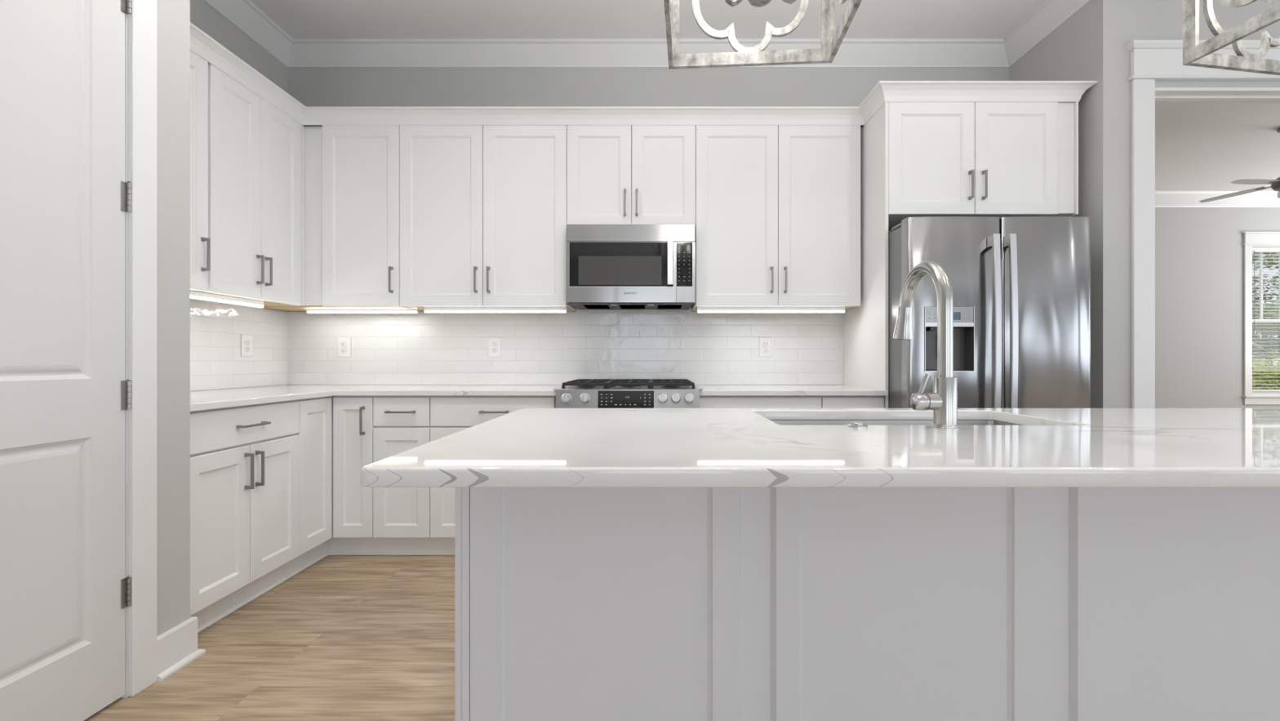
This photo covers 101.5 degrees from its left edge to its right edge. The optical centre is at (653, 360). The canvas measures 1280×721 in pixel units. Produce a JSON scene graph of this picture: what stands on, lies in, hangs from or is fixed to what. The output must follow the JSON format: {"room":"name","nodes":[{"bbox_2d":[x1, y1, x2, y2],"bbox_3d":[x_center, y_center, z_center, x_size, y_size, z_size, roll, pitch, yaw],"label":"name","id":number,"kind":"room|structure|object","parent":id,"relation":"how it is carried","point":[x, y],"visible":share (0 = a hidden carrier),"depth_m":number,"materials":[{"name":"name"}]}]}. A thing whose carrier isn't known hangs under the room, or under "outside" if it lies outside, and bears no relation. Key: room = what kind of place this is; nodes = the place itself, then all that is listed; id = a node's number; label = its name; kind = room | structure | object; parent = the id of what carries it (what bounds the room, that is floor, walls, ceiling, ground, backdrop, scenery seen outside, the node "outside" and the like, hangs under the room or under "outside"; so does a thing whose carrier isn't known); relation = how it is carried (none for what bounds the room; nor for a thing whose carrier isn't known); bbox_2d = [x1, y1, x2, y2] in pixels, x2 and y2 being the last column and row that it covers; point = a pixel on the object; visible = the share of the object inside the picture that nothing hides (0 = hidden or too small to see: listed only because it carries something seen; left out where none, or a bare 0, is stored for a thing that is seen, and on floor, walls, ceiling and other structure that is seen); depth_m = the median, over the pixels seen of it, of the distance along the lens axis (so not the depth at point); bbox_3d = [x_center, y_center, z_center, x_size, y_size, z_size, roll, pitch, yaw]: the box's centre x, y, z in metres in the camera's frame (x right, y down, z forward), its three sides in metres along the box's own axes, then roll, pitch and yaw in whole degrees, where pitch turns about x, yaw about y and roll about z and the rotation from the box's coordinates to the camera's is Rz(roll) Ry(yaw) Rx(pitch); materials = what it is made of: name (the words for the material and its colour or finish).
{"room":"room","nodes":[
{"label":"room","id":0,"kind":"room"},
{"bbox_2d":[156,0,190,636],"bbox_3d":[-2.046,-0.491,-1.304,0.737,3.130,6.393,0,0,0],"label":"wall","id":1,"kind":"structure","parent":0,"point":[173,16],"depth_m":1.82,"materials":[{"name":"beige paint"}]},
{"bbox_2d":[0,0,131,720],"bbox_3d":[-1.663,-0.150,1.263,0.106,2.425,0.823,0,0,0],"label":"door","id":2,"kind":"structure","parent":1,"relation":"in","point":[65,195],"depth_m":1.49,"materials":[{"name":"white paint"}]},
{"bbox_2d":[120,0,156,697],"bbox_3d":[-1.724,-0.226,1.258,0.137,2.600,1.025,0,0,0],"label":"trim","id":3,"kind":"structure","parent":1,"relation":"attached to","point":[141,24],"depth_m":1.70,"materials":[{"name":"white paint"}]},
{"bbox_2d":[156,616,205,680],"bbox_3d":[-1.688,1.004,1.837,0.081,0.140,0.174,0,0,0],"label":"baseboard","id":4,"kind":"structure","parent":1,"relation":"attached to","point":[176,647],"depth_m":1.82,"materials":[{"name":"white paint"}]},
{"bbox_2d":[190,0,287,391],"bbox_3d":[-2.475,-0.491,2.616,0.120,3.130,1.667,0,0,0],"label":"wall","id":5,"kind":"structure","parent":0,"point":[202,15],"depth_m":3.03,"materials":[{"name":"beige paint"}]},
{"bbox_2d":[190,49,210,291],"bbox_3d":[-2.228,-0.861,2.183,0.365,1.076,0.541,0,0,0],"label":"upper cabinet","id":6,"kind":"object","parent":5,"relation":"attached to","point":[200,242],"visible":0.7,"depth_m":2.39,"materials":[{"name":"white paint"}]},
{"bbox_2d":[190,290,263,307],"bbox_3d":[-2.135,-0.305,2.398,0.020,0.034,0.910,0,0,0],"label":"light","id":7,"kind":"object","parent":6,"relation":"attached to","point":[193,295],"visible":0.44,"depth_m":2.60,"materials":[{"name":"white plastic"}]},
{"bbox_2d":[190,298,288,391],"bbox_3d":[-2.410,-0.080,2.681,0.008,0.480,1.538,0,0,0],"label":"tile backsplash","id":8,"kind":"structure","parent":5,"relation":"attached to","point":[216,329],"depth_m":3.00,"materials":[{"name":"white tile"}]},
{"bbox_2d":[240,333,252,356],"bbox_3d":[-2.400,-0.088,3.089,0.012,0.130,0.085,0,0,0],"label":"wall outlet","id":9,"kind":"object","parent":8,"relation":"attached to","point":[246,340],"visible":1,"depth_m":3.08,"materials":[{"name":"white plastic"}]},
{"bbox_2d":[244,339,249,344],"bbox_3d":[-2.397,-0.108,3.089,0.004,0.033,0.033,0,0,0],"label":"receptacle","id":10,"kind":"object","parent":9,"relation":"attached to","point":[246,341],"depth_m":3.08,"materials":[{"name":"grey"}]},
{"bbox_2d":[244,346,249,351],"bbox_3d":[-2.397,-0.067,3.089,0.004,0.033,0.033,0,0,0],"label":"receptacle","id":11,"kind":"object","parent":9,"relation":"attached to","point":[246,348],"depth_m":3.08,"materials":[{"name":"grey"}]},
{"bbox_2d":[200,62,304,306],"bbox_3d":[-2.228,-0.861,2.787,0.365,1.076,0.662,0,0,0],"label":"upper cabinet","id":12,"kind":"object","parent":5,"relation":"attached to","point":[256,150],"visible":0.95,"depth_m":2.71,"materials":[{"name":"white paint"}]},
{"bbox_2d":[84,555,454,720],"bbox_3d":[3.750,1.104,1.000,12.900,0.060,11.400,0,0,0],"label":"floor","id":13,"kind":"structure","parent":0,"point":[344,637],"depth_m":1.92,"materials":[{"name":"brown wood"}]},
{"bbox_2d":[190,400,299,632],"bbox_3d":[-2.053,0.632,2.232,0.709,0.882,0.661,0,0,0],"label":"base cabinet","id":14,"kind":"object","parent":13,"relation":"on","point":[245,460],"visible":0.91,"depth_m":2.20,"materials":[{"name":"white paint"}]},
{"bbox_2d":[284,395,379,579],"bbox_3d":[-1.961,0.632,3.002,0.892,0.882,0.877,0,0,0],"label":"base cabinet","id":15,"kind":"object","parent":13,"relation":"on","point":[335,433],"visible":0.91,"depth_m":2.82,"materials":[{"name":"white paint"}]},
{"bbox_2d":[190,384,566,411],"bbox_3d":[-1.465,0.175,2.679,1.896,0.030,1.535,0,0,0],"label":"countertop","id":16,"kind":"structure","parent":15,"relation":"on","point":[200,400],"depth_m":2.79,"materials":[{"name":"white stone"}]},
{"bbox_2d":[373,395,435,555],"bbox_3d":[-1.361,0.632,3.115,0.308,0.882,0.659,0,0,0],"label":"base cabinet","id":17,"kind":"object","parent":13,"relation":"on","point":[401,515],"visible":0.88,"depth_m":2.82,"materials":[{"name":"white paint"}]},
{"bbox_2d":[430,395,555,555],"bbox_3d":[-0.869,0.632,3.115,0.676,0.882,0.659,0,0,0],"label":"base cabinet","id":18,"kind":"object","parent":13,"relation":"on","point":[449,415],"visible":0.3,"depth_m":2.82,"materials":[{"name":"white paint"}]},
{"bbox_2d":[553,378,702,408],"bbox_3d":[-0.135,0.595,3.070,0.791,0.956,0.741,0,0,0],"label":"gas range","id":19,"kind":"object","parent":13,"relation":"on","point":[579,393],"visible":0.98,"depth_m":2.75,"materials":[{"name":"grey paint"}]},
{"bbox_2d":[600,394,650,404],"bbox_3d":[-0.147,0.206,2.747,0.262,0.057,0.012,0,0,0],"label":"print","id":20,"kind":"object","parent":19,"relation":"attached to","point":[606,399],"depth_m":2.75,"materials":[{"name":"grey"}]},
{"bbox_2d":[557,385,699,388],"bbox_3d":[-0.135,0.155,3.107,0.781,0.008,0.665,0,0,0],"label":"cooktop","id":21,"kind":"object","parent":19,"relation":"in","point":[562,386],"depth_m":2.92,"materials":[{"name":"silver metal"}]},
{"bbox_2d":[699,395,821,408],"bbox_3d":[0.577,0.632,3.115,0.668,0.882,0.659,0,0,0],"label":"base cabinet","id":22,"kind":"object","parent":13,"relation":"on","point":[705,402],"visible":0.02,"depth_m":2.82,"materials":[{"name":"white paint"}]},
{"bbox_2d":[694,384,887,395],"bbox_3d":[0.749,0.175,3.121,1.005,0.030,0.652,0,0,0],"label":"countertop","id":23,"kind":"structure","parent":22,"relation":"on","point":[707,389],"depth_m":2.80,"materials":[{"name":"white stone"}]},
{"bbox_2d":[821,395,884,408],"bbox_3d":[1.080,0.632,3.115,0.338,0.882,0.659,0,0,0],"label":"base cabinet","id":24,"kind":"object","parent":13,"relation":"on","point":[827,402],"visible":0.04,"depth_m":2.82,"materials":[{"name":"white paint"}]},
{"bbox_2d":[843,102,888,408],"bbox_3d":[1.261,-0.164,3.134,0.018,2.474,0.628,0,0,0],"label":"panel","id":25,"kind":"object","parent":13,"relation":"on","point":[865,326],"visible":0.45,"depth_m":2.98,"materials":[{"name":"white paint"}]},
{"bbox_2d":[454,487,1279,720],"bbox_3d":[0.991,0.632,1.401,2.794,0.883,0.668,0,0,0],"label":"kitchen island","id":26,"kind":"object","parent":13,"relation":"on","point":[571,603],"visible":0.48,"depth_m":1.08,"materials":[{"name":"white paint"}]},
{"bbox_2d":[360,408,1279,487],"bbox_3d":[0.991,0.175,1.270,2.869,0.030,0.985,0,0,0],"label":"island countertop","id":27,"kind":"structure","parent":26,"relation":"on","point":[522,447],"depth_m":0.94,"materials":[{"name":"white stone"}]},
{"bbox_2d":[847,422,867,427],"bbox_3d":[0.493,0.155,1.262,0.046,0.011,0.046,0,0,0],"label":"button","id":28,"kind":"object","parent":27,"relation":"on","point":[854,424],"visible":1,"depth_m":1.25,"materials":[{"name":"grey metal"}]},
{"bbox_2d":[769,419,1022,425],"bbox_3d":[0.701,0.300,1.486,0.813,0.218,0.425,0,0,0],"label":"sink","id":29,"kind":"object","parent":27,"relation":"in","point":[783,422],"visible":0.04,"depth_m":1.68,"materials":[{"name":"silver metal"}]},
{"bbox_2d":[893,261,959,428],"bbox_3d":[0.673,-0.047,1.354,0.108,0.415,0.266,0,0,0],"label":"kitchen faucet","id":30,"kind":"object","parent":27,"relation":"on","point":[943,401],"visible":1,"depth_m":1.24,"materials":[{"name":"grey metal"}]},
{"bbox_2d":[888,216,1090,408],"bbox_3d":[1.717,0.181,2.938,0.910,1.786,0.844,0,0,0],"label":"refrigerator","id":31,"kind":"object","parent":13,"relation":"on","point":[1020,285],"visible":0.3,"depth_m":2.58,"materials":[{"name":"grey metal"}]},
{"bbox_2d":[928,312,969,324],"bbox_3d":[1.462,-0.204,2.581,0.202,0.060,0.002,0,0,0],"label":"print","id":32,"kind":"object","parent":31,"relation":"on","point":[959,318],"depth_m":2.58,"materials":[{"name":"grey metal"}]},
{"bbox_2d":[287,67,1008,311],"bbox_3d":[-0.028,-0.491,3.510,5.014,3.130,0.120,0,0,0],"label":"wall","id":33,"kind":"structure","parent":0,"point":[311,86],"depth_m":3.45,"materials":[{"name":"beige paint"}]},
{"bbox_2d":[263,124,422,311],"bbox_3d":[-1.958,-0.861,3.255,0.902,1.076,0.377,0,0,0],"label":"upper cabinet","id":34,"kind":"object","parent":33,"relation":"attached to","point":[352,172],"visible":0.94,"depth_m":3.11,"materials":[{"name":"white paint"}]},
{"bbox_2d":[306,309,418,313],"bbox_3d":[-1.840,-0.311,3.310,0.700,0.022,0.020,0,0,0],"label":"light","id":35,"kind":"object","parent":34,"relation":"attached to","point":[308,311],"visible":1,"depth_m":3.30,"materials":[{"name":"white plastic"}]},
{"bbox_2d":[307,311,417,313],"bbox_3d":[-1.840,-0.306,3.309,0.692,0.011,0.016,0,0,0],"label":"diffuser","id":36,"kind":"object","parent":35,"relation":"attached to","point":[308,312],"depth_m":3.30,"materials":[{"name":"white plastic"}]},
{"bbox_2d":[400,124,575,311],"bbox_3d":[-1.011,-0.861,3.255,0.993,1.076,0.377,0,0,0],"label":"upper cabinet","id":37,"kind":"object","parent":33,"relation":"attached to","point":[483,209],"visible":0.96,"depth_m":3.11,"materials":[{"name":"white paint"}]},
{"bbox_2d":[423,306,567,312],"bbox_3d":[-0.948,-0.305,3.145,0.855,0.034,0.020,0,0,0],"label":"light","id":38,"kind":"object","parent":37,"relation":"attached to","point":[426,309],"visible":1,"depth_m":3.13,"materials":[{"name":"white plastic"}]},
{"bbox_2d":[424,310,565,312],"bbox_3d":[-0.948,-0.294,3.144,0.847,0.011,0.016,0,0,0],"label":"diffuser","id":39,"kind":"object","parent":38,"relation":"attached to","point":[425,311],"depth_m":3.14,"materials":[{"name":"white plastic"}]},
{"bbox_2d":[208,62,863,128],"bbox_3d":[-0.061,-1.469,2.680,4.702,0.005,1.534,0,0,0],"label":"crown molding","id":40,"kind":"structure","parent":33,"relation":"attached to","point":[861,126],"depth_m":3.26,"materials":[{"name":"white paint"}]},
{"bbox_2d":[288,306,843,384],"bbox_3d":[-0.577,-0.098,3.445,3.656,0.516,0.008,0,0,0],"label":"tile backsplash","id":41,"kind":"structure","parent":33,"relation":"attached to","point":[422,348],"depth_m":3.44,"materials":[{"name":"white tile"}]},
{"bbox_2d":[337,337,351,356],"bbox_3d":[-2.033,-0.088,3.435,0.085,0.130,0.012,0,0,0],"label":"wall outlet","id":42,"kind":"object","parent":41,"relation":"attached to","point":[344,343],"visible":1,"depth_m":3.43,"materials":[{"name":"white plastic"}]},
{"bbox_2d":[341,341,346,346],"bbox_3d":[-2.033,-0.108,3.432,0.033,0.033,0.004,0,0,0],"label":"receptacle","id":43,"kind":"object","parent":42,"relation":"attached to","point":[343,343],"depth_m":3.43,"materials":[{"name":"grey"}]},
{"bbox_2d":[341,347,346,352],"bbox_3d":[-2.033,-0.067,3.432,0.033,0.033,0.004,0,0,0],"label":"receptacle","id":44,"kind":"object","parent":42,"relation":"attached to","point":[343,349],"depth_m":3.43,"materials":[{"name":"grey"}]},
{"bbox_2d":[488,337,501,356],"bbox_3d":[-1.043,-0.088,3.435,0.085,0.130,0.012,0,0,0],"label":"wall outlet","id":45,"kind":"object","parent":41,"relation":"attached to","point":[494,343],"visible":1,"depth_m":3.43,"materials":[{"name":"white plastic"}]},
{"bbox_2d":[492,341,497,346],"bbox_3d":[-1.043,-0.108,3.432,0.033,0.033,0.004,0,0,0],"label":"receptacle","id":46,"kind":"object","parent":45,"relation":"attached to","point":[494,343],"depth_m":3.43,"materials":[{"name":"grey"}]},
{"bbox_2d":[492,347,497,352],"bbox_3d":[-1.043,-0.067,3.432,0.033,0.033,0.004,0,0,0],"label":"receptacle","id":47,"kind":"object","parent":45,"relation":"attached to","point":[494,349],"depth_m":3.43,"materials":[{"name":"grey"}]},
{"bbox_2d":[759,337,772,356],"bbox_3d":[0.737,-0.088,3.435,0.085,0.130,0.012,0,0,0],"label":"wall outlet","id":48,"kind":"object","parent":41,"relation":"attached to","point":[765,343],"visible":1,"depth_m":3.43,"materials":[{"name":"white plastic"}]},
{"bbox_2d":[763,347,768,352],"bbox_3d":[0.737,-0.067,3.432,0.033,0.033,0.004,0,0,0],"label":"receptacle","id":49,"kind":"object","parent":48,"relation":"attached to","point":[765,349],"depth_m":3.43,"materials":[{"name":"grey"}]},
{"bbox_2d":[567,124,695,224],"bbox_3d":[-0.131,-1.097,3.255,0.766,0.603,0.377,0,0,0],"label":"upper cabinet","id":50,"kind":"object","parent":33,"relation":"attached to","point":[617,174],"visible":0.91,"depth_m":3.10,"materials":[{"name":"white paint"}]},
{"bbox_2d":[566,224,695,309],"bbox_3d":[-0.131,-0.561,3.219,0.748,0.462,0.443,0,0,0],"label":"microwave","id":51,"kind":"object","parent":50,"relation":"attached to","point":[609,266],"visible":1,"depth_m":3.04,"materials":[{"name":"grey metal"}]},
{"bbox_2d":[691,124,860,311],"bbox_3d":[0.742,-0.861,3.255,0.981,1.076,0.377,0,0,0],"label":"upper cabinet","id":52,"kind":"object","parent":33,"relation":"attached to","point":[778,206],"visible":0.97,"depth_m":3.11,"materials":[{"name":"white paint"}]},
{"bbox_2d":[697,306,844,312],"bbox_3d":[0.707,-0.305,3.145,0.887,0.034,0.020,0,0,0],"label":"light","id":53,"kind":"object","parent":52,"relation":"attached to","point":[700,309],"visible":1,"depth_m":3.13,"materials":[{"name":"white plastic"}]},
{"bbox_2d":[697,310,844,312],"bbox_3d":[0.707,-0.294,3.144,0.879,0.011,0.016,0,0,0],"label":"diffuser","id":54,"kind":"object","parent":53,"relation":"attached to","point":[699,311],"depth_m":3.14,"materials":[{"name":"white plastic"}]},
{"bbox_2d":[888,100,1078,231],"bbox_3d":[1.780,-1.094,3.115,1.021,0.612,0.659,0,0,0],"label":"upper cabinet","id":55,"kind":"object","parent":33,"relation":"attached to","point":[995,159],"depth_m":2.83,"materials":[{"name":"white paint"}]},
{"bbox_2d":[190,22,1097,124],"bbox_3d":[0.135,-1.437,2.675,4.533,0.083,1.189,0,0,-4],"label":"crown molding","id":56,"kind":"structure","parent":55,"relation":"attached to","point":[202,44],"depth_m":3.04,"materials":[{"name":"white paint"}]},
{"bbox_2d":[250,0,1279,191],"bbox_3d":[3.750,-2.096,1.000,12.900,0.080,11.400,0,0,0],"label":"ceiling","id":57,"kind":"structure","parent":0,"point":[1199,146],"depth_m":3.22,"materials":[{"name":"white paint"}]},
{"bbox_2d":[663,0,862,69],"bbox_3d":[0.252,-1.437,1.230,0.449,1.236,0.449,0,0,4],"label":"lantern pendant","id":58,"kind":"object","parent":57,"relation":"hanging from","point":[831,41],"visible":1,"depth_m":1.44,"materials":[{"name":"silver metal"}]},
{"bbox_2d":[1182,0,1279,75],"bbox_3d":[1.724,-1.437,1.262,0.449,1.236,0.449,0,0,-9],"label":"lantern pendant","id":59,"kind":"object","parent":57,"relation":"hanging from","point":[1194,54],"visible":1,"depth_m":1.44,"materials":[{"name":"silver metal"}]},
{"bbox_2d":[1199,127,1279,202],"bbox_3d":[5.565,-1.778,4.581,1.076,0.556,1.088,0,0,0],"label":"ceiling fan","id":60,"kind":"object","parent":57,"relation":"hanging from","point":[1275,184],"visible":1,"depth_m":4.63,"materials":[{"name":"brown metal"}]},
{"bbox_2d":[933,376,957,425],"bbox_3d":[0.698,0.096,1.250,0.051,0.112,0.051,0,0,0],"label":"base","id":61,"kind":"object","parent":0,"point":[944,388],"depth_m":1.23,"materials":[{"name":"grey metal"}]},
{"bbox_2d":[1008,8,1082,216],"bbox_3d":[2.414,-0.491,3.155,0.130,3.130,0.590,0,0,0],"label":"wall","id":62,"kind":"structure","parent":0,"point":[1058,56],"depth_m":3.02,"materials":[{"name":"beige paint"}]},
{"bbox_2d":[1082,0,1279,408],"bbox_3d":[4.175,-0.491,2.795,3.651,3.130,0.130,0,0,0],"label":"wall opening","id":63,"kind":"structure","parent":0,"point":[1108,26],"depth_m":2.73,"materials":[{"name":"beige paint"}]},
{"bbox_2d":[203,0,1091,67],"bbox_3d":[1.792,-1.994,2.671,8.415,0.123,1.557,0,0,0],"label":"trim","id":64,"kind":"structure","parent":63,"relation":"attached to","point":[1049,15],"depth_m":3.37,"materials":[{"name":"white paint"}]},
{"bbox_2d":[1126,40,1279,408],"bbox_3d":[3.516,-0.287,2.783,2.092,2.722,0.194,0,0,0],"label":"trim","id":65,"kind":"structure","parent":63,"relation":"attached to","point":[1151,60],"depth_m":2.71,"materials":[{"name":"white paint"}]},
{"bbox_2d":[1155,207,1279,408],"bbox_3d":[6.210,-0.491,6.520,7.820,3.130,0.120,0,0,0],"label":"wall","id":66,"kind":"structure","parent":0,"point":[1199,251],"depth_m":6.46,"materials":[{"name":"grey paint"}]},
{"bbox_2d":[1155,191,1279,207],"bbox_3d":[6.150,-1.973,6.397,7.700,0.164,0.125,0,0,0],"label":"trim","id":67,"kind":"structure","parent":66,"relation":"attached to","point":[1162,198],"depth_m":6.40,"materials":[{"name":"white paint"}]},
{"bbox_2d":[1241,231,1279,404],"bbox_3d":[7.865,-0.520,6.497,1.190,2.128,0.165,0,0,0],"label":"window","id":68,"kind":"structure","parent":66,"relation":"in","point":[1251,239],"depth_m":6.44,"materials":[{"name":"white paint"}]},
{"bbox_2d":[1252,247,1279,391],"bbox_3d":[7.865,-0.509,6.493,0.916,1.790,0.060,0,0,0],"label":"window blind","id":69,"kind":"object","parent":68,"relation":"attached to","point":[1254,249],"visible":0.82,"depth_m":6.48,"materials":[{"name":"white plastic"}]},
{"label":"outside","id":70,"kind":"structure","parent":0,"visible":0},
{"bbox_3d":[15.000,1.154,15.310,18.000,0.080,17.380,0,0,0],"label":"lawn","id":71,"kind":"structure","parent":70,"visible":0},
{"bbox_2d":[1252,300,1279,388],"bbox_3d":[12.189,-0.069,10.238,5.896,2.289,1.260,0,0,-2],"label":"shrub","id":72,"kind":"object","parent":71,"relation":"on","point":[1268,355],"visible":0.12,"depth_m":10.11,"materials":[{"name":"green plant"}]},
{"bbox_2d":[1252,252,1279,377],"bbox_3d":[14.582,-1.019,12.351,7.885,4.187,2.197,0,0,0],"label":"tree","id":73,"kind":"object","parent":71,"relation":"on","point":[1255,256],"visible":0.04,"depth_m":12.54,"materials":[{"name":"green plant"}]},
{"bbox_2d":[1252,355,1279,389],"bbox_3d":[10.925,0.500,8.916,4.295,1.156,0.871,0,0,0],"label":"shrub","id":74,"kind":"object","parent":71,"relation":"on","point":[1256,367],"visible":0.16,"depth_m":8.84,"materials":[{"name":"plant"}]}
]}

